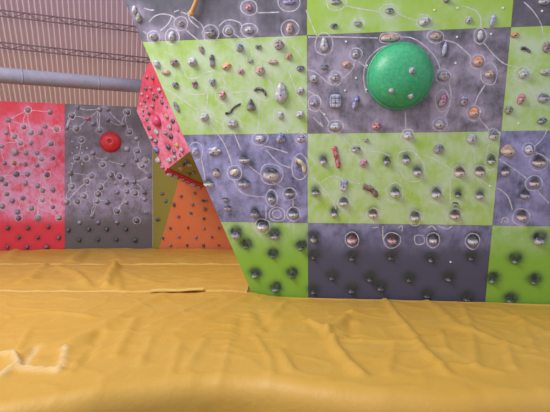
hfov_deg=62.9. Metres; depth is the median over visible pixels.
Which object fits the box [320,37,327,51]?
hold
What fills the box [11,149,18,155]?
hold
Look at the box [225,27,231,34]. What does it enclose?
hold
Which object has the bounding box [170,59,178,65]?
hold
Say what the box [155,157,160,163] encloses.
hold
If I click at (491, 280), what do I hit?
foothold
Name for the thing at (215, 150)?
hold
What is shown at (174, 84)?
hold
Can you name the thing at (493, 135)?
hold
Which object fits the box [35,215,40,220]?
hold
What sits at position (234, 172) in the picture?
hold
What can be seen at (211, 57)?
hold
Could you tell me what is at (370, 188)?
hold
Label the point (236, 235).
hold
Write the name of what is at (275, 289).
hold
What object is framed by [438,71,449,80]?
hold
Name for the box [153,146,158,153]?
hold
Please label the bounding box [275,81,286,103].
hold
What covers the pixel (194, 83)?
hold
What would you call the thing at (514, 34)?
hold
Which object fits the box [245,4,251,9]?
hold
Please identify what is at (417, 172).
hold
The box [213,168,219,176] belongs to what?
hold
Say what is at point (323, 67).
hold
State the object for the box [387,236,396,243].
hold
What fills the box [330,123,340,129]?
hold
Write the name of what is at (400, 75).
volume
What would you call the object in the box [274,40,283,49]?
hold
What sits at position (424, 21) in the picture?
hold
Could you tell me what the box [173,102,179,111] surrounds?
hold
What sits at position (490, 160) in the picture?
hold
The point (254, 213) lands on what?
hold
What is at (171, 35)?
hold
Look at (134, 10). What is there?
hold
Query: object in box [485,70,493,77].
hold
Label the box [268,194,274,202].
hold
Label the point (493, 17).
hold
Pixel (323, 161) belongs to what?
hold
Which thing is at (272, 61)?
hold
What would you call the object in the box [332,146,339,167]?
hold
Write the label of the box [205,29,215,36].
hold
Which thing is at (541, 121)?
hold
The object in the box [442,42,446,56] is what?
hold
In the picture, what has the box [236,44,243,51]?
hold
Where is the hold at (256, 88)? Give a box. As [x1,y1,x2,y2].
[254,87,266,95]
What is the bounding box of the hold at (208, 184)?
[204,181,213,187]
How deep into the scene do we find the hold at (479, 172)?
5.78 m
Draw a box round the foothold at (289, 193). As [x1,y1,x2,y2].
[285,190,293,196]
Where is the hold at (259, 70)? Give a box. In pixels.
[255,66,263,74]
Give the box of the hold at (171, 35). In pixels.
[168,31,174,41]
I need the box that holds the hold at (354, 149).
[352,147,360,152]
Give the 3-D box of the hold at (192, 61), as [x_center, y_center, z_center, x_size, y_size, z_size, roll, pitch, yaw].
[-1.098,-1.904,5.920,0.120,0.117,0.094,0,0,10]
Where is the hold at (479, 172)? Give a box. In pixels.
[475,168,484,176]
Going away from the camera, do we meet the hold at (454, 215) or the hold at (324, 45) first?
the hold at (324, 45)
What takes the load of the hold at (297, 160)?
attached to the wall at (501, 237)
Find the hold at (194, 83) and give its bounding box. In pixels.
[192,80,197,88]
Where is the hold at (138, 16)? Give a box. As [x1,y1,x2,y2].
[136,13,141,22]
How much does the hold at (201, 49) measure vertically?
0.107 m
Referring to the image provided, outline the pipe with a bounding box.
[0,67,141,92]
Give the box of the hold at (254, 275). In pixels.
[251,273,257,278]
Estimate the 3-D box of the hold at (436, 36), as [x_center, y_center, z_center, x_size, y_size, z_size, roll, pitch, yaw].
[1.965,-2.076,5.494,0.131,0.084,0.057,0,0,6]
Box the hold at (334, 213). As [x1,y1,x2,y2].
[331,211,336,217]
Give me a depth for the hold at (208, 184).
6.28 m
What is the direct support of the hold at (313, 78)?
attached to the wall at (501, 237)
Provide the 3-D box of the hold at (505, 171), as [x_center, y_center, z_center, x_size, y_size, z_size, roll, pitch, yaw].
[2.946,-0.436,5.750,0.095,0.107,0.082,0,0,12]
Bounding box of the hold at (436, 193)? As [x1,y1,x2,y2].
[432,189,440,198]
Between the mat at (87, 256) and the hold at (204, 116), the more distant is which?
the mat at (87, 256)
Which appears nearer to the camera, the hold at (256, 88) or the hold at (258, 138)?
the hold at (256, 88)
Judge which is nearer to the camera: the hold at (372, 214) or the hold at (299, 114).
the hold at (299, 114)
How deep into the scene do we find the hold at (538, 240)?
5.88 m
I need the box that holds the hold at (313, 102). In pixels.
[310,100,318,105]
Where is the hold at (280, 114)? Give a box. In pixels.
[277,112,282,118]
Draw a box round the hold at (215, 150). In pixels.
[209,147,220,154]
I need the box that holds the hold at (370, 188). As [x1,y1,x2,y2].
[362,183,377,196]
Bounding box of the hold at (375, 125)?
[372,122,380,129]
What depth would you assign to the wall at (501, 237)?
5.92 m
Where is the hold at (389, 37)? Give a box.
[381,34,399,40]
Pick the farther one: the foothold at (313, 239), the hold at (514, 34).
the foothold at (313, 239)
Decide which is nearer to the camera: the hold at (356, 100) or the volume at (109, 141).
the hold at (356, 100)
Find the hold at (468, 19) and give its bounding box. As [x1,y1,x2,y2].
[466,16,471,23]
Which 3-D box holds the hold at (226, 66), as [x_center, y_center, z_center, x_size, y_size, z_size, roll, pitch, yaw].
[-0.640,-1.832,5.893,0.130,0.084,0.055,0,0,5]
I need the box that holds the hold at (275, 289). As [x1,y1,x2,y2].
[272,287,278,291]
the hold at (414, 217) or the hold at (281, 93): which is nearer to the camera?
the hold at (281, 93)
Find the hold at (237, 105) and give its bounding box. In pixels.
[225,103,240,114]
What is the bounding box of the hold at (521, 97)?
[517,94,524,103]
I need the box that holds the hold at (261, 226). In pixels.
[256,221,267,231]
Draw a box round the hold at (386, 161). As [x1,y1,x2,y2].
[383,157,389,165]
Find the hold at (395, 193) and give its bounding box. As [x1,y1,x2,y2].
[391,189,399,197]
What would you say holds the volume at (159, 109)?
attached to the wall at (149, 232)
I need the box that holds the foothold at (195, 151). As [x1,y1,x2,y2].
[192,148,198,154]
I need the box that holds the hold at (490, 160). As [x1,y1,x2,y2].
[487,157,494,163]
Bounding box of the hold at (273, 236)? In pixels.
[270,234,277,239]
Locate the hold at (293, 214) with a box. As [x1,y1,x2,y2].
[288,211,297,217]
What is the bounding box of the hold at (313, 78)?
[310,75,317,82]
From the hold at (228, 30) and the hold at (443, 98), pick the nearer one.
the hold at (443, 98)
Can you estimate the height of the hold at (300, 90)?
0.088 m
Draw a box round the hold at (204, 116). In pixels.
[200,113,207,120]
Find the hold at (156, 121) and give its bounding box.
[152,115,160,126]
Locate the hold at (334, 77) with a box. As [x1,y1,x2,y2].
[331,74,339,80]
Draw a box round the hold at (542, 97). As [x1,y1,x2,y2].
[538,93,549,102]
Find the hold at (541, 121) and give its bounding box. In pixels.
[537,117,546,124]
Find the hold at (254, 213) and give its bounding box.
[250,209,259,216]
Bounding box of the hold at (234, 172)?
[230,169,238,175]
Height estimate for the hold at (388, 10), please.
0.066 m
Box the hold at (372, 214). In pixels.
[369,211,376,217]
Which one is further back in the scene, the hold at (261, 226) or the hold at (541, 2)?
the hold at (261, 226)
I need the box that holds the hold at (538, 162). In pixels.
[532,158,545,166]
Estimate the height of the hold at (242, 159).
0.085 m
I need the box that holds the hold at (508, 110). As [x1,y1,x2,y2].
[505,105,512,114]
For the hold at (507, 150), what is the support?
attached to the wall at (501, 237)
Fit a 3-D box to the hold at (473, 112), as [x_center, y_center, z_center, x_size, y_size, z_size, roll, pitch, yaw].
[2.488,-1.177,5.620,0.121,0.124,0.109,0,0,10]
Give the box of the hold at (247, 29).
[245,27,253,32]
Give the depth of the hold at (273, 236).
6.34 m
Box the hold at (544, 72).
[540,69,549,75]
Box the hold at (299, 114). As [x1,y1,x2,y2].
[296,110,303,118]
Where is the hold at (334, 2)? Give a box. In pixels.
[331,0,341,4]
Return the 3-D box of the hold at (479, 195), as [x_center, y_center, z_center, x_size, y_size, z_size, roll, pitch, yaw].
[2.674,-0.128,5.856,0.099,0.106,0.089,0,0,3]
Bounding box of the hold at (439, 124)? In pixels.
[435,120,444,127]
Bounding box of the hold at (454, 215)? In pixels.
[450,212,459,219]
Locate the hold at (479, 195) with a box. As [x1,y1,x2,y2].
[476,192,483,199]
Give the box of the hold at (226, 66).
[222,63,230,69]
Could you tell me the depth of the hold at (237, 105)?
6.02 m
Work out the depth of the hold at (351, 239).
6.19 m
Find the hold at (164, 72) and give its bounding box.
[161,70,169,74]
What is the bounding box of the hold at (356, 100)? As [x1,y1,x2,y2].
[352,95,358,109]
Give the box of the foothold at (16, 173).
[12,171,19,176]
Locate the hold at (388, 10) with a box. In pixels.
[385,8,393,13]
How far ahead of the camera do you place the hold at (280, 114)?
5.94 m
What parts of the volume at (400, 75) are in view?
knob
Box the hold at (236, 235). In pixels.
[231,231,239,238]
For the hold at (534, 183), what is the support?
attached to the wall at (501, 237)
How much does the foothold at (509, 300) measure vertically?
0.073 m
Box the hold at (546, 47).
[543,42,549,52]
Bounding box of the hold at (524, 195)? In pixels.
[520,191,530,198]
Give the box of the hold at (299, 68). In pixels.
[296,65,303,70]
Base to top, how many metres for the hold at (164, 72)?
0.063 m
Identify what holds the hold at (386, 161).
attached to the wall at (501, 237)
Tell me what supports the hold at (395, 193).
attached to the wall at (501, 237)
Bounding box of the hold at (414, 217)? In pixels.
[411,214,418,221]
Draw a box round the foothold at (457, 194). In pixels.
[455,192,460,197]
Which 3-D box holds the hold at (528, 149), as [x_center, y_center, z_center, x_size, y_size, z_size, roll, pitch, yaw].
[3.200,-0.712,5.651,0.092,0.114,0.085,0,0,-2]
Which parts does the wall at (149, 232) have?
painted panel, painted panel, painted panel, painted panel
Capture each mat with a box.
[0,248,239,265]
[0,260,250,292]
[0,291,549,411]
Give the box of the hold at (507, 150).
[500,144,515,156]
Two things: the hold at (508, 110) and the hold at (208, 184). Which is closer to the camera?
the hold at (508, 110)
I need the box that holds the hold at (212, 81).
[209,78,215,85]
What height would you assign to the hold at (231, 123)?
0.107 m
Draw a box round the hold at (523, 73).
[519,69,527,77]
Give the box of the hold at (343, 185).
[340,179,346,190]
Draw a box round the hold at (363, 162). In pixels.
[359,159,367,166]
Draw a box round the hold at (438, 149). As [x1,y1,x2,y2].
[433,144,443,153]
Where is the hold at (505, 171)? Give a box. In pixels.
[501,168,508,175]
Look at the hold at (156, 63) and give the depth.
5.99 m
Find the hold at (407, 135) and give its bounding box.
[403,131,412,138]
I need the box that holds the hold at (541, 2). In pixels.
[538,0,549,4]
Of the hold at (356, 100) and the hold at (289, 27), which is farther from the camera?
the hold at (356, 100)
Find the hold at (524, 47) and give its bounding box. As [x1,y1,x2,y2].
[521,46,530,52]
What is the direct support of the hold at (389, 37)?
attached to the wall at (501, 237)
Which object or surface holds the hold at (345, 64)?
attached to the wall at (501, 237)
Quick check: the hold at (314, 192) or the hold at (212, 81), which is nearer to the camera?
the hold at (212, 81)
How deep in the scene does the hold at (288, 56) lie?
5.75 m
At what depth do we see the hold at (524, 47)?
5.40 m
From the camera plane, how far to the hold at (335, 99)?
5.79 m
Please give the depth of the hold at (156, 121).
9.10 m
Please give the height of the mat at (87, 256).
0.500 m
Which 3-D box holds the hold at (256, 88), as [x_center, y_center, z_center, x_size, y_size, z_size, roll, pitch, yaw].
[-0.194,-1.509,5.916,0.171,0.118,0.044,0,0,2]
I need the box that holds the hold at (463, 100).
[460,96,467,105]
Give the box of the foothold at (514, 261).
[511,258,517,263]
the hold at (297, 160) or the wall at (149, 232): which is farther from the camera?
the wall at (149, 232)
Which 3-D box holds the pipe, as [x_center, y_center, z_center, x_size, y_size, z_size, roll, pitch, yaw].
[-5.603,-2.934,10.280,6.079,0.942,0.358,0,0,-41]
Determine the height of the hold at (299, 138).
0.081 m
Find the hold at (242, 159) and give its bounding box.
[239,157,249,162]
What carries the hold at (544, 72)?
attached to the wall at (501, 237)
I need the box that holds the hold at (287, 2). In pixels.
[283,0,294,4]
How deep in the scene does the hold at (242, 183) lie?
6.21 m
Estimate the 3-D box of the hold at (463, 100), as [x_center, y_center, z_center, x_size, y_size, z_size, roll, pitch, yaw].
[2.363,-1.316,5.623,0.096,0.121,0.068,0,0,5]
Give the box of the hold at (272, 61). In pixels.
[268,59,277,63]
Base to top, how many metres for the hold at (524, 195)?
0.106 m
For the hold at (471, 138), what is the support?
attached to the wall at (501, 237)
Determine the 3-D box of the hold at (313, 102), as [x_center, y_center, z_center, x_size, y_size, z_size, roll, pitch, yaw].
[0.510,-1.346,5.853,0.120,0.073,0.068,0,0,5]
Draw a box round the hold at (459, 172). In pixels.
[455,168,464,176]
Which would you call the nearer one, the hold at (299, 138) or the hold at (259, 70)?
the hold at (259, 70)
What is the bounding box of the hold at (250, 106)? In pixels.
[247,99,255,110]
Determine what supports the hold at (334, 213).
attached to the wall at (501, 237)
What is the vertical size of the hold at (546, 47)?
0.123 m
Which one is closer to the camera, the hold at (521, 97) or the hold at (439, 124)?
the hold at (521, 97)
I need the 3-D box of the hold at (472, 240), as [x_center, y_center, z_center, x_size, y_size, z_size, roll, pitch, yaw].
[2.646,0.466,5.993,0.132,0.127,0.111,0,0,5]
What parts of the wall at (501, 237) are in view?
painted panel, painted panel, painted panel, painted panel, painted panel, painted panel, painted panel, painted panel, painted panel, painted panel, painted panel, painted panel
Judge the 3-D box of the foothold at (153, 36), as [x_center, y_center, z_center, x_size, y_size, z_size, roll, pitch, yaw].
[-1.605,-2.235,5.910,0.098,0.086,0.083,0,0,6]
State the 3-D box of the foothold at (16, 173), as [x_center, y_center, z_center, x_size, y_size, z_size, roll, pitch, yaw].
[-7.246,-0.897,12.559,0.179,0.155,0.166,0,0,-12]
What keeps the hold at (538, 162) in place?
attached to the wall at (501, 237)
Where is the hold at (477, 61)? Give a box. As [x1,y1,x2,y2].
[473,57,482,66]
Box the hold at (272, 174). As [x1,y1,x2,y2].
[263,167,278,180]
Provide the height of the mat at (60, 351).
0.454 m
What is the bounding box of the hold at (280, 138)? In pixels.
[276,133,285,142]
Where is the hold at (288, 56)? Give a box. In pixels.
[285,53,291,59]
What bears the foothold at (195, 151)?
attached to the wall at (501, 237)
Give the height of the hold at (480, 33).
0.121 m
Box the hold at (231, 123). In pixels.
[227,120,237,127]
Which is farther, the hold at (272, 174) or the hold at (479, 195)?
the hold at (272, 174)
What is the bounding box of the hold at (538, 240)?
[534,236,544,244]
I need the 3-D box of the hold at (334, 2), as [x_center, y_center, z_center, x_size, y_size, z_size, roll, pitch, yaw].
[0.753,-2.521,5.550,0.137,0.054,0.042,0,0,7]
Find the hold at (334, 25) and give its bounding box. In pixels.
[330,23,337,28]
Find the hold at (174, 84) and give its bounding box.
[172,82,178,87]
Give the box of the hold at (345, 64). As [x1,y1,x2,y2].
[342,61,350,67]
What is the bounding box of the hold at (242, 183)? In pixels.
[238,180,249,187]
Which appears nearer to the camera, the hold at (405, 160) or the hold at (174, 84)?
the hold at (405, 160)
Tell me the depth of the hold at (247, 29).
5.74 m
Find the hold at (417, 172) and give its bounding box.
[413,168,421,176]
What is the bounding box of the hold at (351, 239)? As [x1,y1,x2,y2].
[347,235,356,243]
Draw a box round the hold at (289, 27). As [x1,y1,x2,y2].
[286,23,292,32]
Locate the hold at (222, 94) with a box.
[219,91,225,98]
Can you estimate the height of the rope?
0.643 m
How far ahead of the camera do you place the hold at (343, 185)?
6.05 m
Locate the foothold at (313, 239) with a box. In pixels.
[310,235,316,242]
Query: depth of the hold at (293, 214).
6.23 m
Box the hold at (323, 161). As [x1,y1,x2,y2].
[320,157,326,165]
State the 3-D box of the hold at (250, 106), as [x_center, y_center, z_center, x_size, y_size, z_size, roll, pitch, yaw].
[-0.324,-1.350,5.963,0.126,0.156,0.083,0,0,7]
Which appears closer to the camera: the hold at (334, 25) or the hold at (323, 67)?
the hold at (334, 25)
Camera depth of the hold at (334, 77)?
5.74 m
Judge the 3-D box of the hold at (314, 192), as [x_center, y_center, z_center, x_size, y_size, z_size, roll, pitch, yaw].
[0.552,-0.182,6.121,0.120,0.093,0.083,0,0,8]
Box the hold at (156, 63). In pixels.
[153,60,159,67]
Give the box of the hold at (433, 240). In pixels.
[429,236,436,243]
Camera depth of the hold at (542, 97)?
5.48 m
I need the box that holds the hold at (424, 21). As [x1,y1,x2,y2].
[419,17,429,25]
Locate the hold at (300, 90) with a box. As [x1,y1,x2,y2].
[297,87,303,93]
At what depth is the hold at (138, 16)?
5.88 m
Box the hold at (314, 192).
[311,189,319,195]
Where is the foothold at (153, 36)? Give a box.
[150,33,156,39]
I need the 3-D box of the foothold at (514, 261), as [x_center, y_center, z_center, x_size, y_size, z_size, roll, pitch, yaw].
[3.205,0.738,6.001,0.078,0.078,0.068,0,0,7]
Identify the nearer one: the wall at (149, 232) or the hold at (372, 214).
the hold at (372, 214)
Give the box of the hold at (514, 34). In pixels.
[511,32,518,37]
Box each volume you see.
[100,132,120,151]
[137,63,204,188]
[366,42,433,109]
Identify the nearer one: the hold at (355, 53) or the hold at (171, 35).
the hold at (355, 53)
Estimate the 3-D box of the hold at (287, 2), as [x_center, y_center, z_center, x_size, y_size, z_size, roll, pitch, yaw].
[0.173,-2.553,5.619,0.153,0.057,0.040,0,0,8]
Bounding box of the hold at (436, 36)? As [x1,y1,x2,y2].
[430,33,440,39]
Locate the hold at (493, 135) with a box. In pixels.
[489,131,498,139]
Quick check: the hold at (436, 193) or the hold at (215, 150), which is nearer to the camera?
the hold at (436, 193)
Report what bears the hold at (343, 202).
attached to the wall at (501, 237)
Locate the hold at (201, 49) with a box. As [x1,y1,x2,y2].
[199,45,203,53]
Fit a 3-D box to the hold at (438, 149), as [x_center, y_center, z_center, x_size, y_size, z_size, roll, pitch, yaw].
[2.110,-0.735,5.792,0.139,0.118,0.072,0,0,8]
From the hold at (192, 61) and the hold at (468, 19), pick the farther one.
the hold at (192, 61)
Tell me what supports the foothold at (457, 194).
attached to the wall at (501, 237)
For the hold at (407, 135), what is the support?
attached to the wall at (501, 237)
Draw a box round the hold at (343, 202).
[339,199,347,206]
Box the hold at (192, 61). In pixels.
[188,57,196,65]
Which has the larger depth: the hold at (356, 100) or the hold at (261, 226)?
the hold at (261, 226)
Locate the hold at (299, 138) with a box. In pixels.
[297,136,304,141]
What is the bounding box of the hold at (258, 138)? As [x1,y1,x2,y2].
[255,136,263,141]
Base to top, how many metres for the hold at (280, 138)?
0.134 m
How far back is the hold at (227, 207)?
6.33 m
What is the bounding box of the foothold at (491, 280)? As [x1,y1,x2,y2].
[489,277,494,283]
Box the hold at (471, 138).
[466,134,476,143]
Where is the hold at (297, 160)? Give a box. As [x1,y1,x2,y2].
[295,158,305,172]
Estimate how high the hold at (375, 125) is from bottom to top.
0.092 m
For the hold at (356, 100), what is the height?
0.183 m
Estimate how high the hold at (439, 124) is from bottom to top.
0.103 m
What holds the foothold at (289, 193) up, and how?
attached to the wall at (501, 237)
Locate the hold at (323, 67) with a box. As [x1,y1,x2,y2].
[320,65,327,69]
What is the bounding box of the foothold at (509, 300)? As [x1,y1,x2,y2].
[506,298,513,302]
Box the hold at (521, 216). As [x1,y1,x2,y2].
[517,212,526,220]
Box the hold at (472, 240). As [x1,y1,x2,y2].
[467,236,477,245]
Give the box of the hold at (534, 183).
[529,180,539,186]
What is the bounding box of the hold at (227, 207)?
[224,205,231,210]
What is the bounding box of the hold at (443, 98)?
[438,93,446,106]
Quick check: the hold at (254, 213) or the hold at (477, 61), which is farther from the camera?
the hold at (254, 213)
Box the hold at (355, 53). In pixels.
[352,50,358,57]
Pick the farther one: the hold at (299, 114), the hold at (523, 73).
the hold at (299, 114)
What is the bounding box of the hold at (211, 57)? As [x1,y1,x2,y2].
[209,55,214,66]
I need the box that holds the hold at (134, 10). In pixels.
[132,5,136,13]
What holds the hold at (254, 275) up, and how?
attached to the wall at (501, 237)
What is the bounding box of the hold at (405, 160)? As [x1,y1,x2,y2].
[402,156,409,164]
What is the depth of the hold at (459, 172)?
5.81 m
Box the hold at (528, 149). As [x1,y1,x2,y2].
[525,145,532,153]
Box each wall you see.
[0,101,232,250]
[124,0,549,303]
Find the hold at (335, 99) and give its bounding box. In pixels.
[330,94,341,107]
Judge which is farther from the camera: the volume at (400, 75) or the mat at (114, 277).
the mat at (114, 277)
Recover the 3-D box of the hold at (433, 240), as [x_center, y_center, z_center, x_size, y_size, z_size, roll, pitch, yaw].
[2.139,0.462,6.067,0.101,0.109,0.090,0,0,5]
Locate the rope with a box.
[188,0,198,16]
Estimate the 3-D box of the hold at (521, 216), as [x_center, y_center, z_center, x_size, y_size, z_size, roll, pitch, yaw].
[3.217,0.139,5.843,0.124,0.121,0.104,0,0,6]
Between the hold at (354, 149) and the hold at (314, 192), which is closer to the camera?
the hold at (354, 149)
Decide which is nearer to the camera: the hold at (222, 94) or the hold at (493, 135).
the hold at (493, 135)
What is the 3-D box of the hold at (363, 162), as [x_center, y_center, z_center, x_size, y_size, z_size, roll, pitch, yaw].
[1.177,-0.569,5.955,0.105,0.108,0.074,0,0,-6]
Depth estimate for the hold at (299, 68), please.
5.77 m
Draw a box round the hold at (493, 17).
[489,14,495,26]
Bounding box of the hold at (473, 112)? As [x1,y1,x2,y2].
[468,107,478,116]
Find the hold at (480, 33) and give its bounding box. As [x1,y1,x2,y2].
[477,30,482,40]

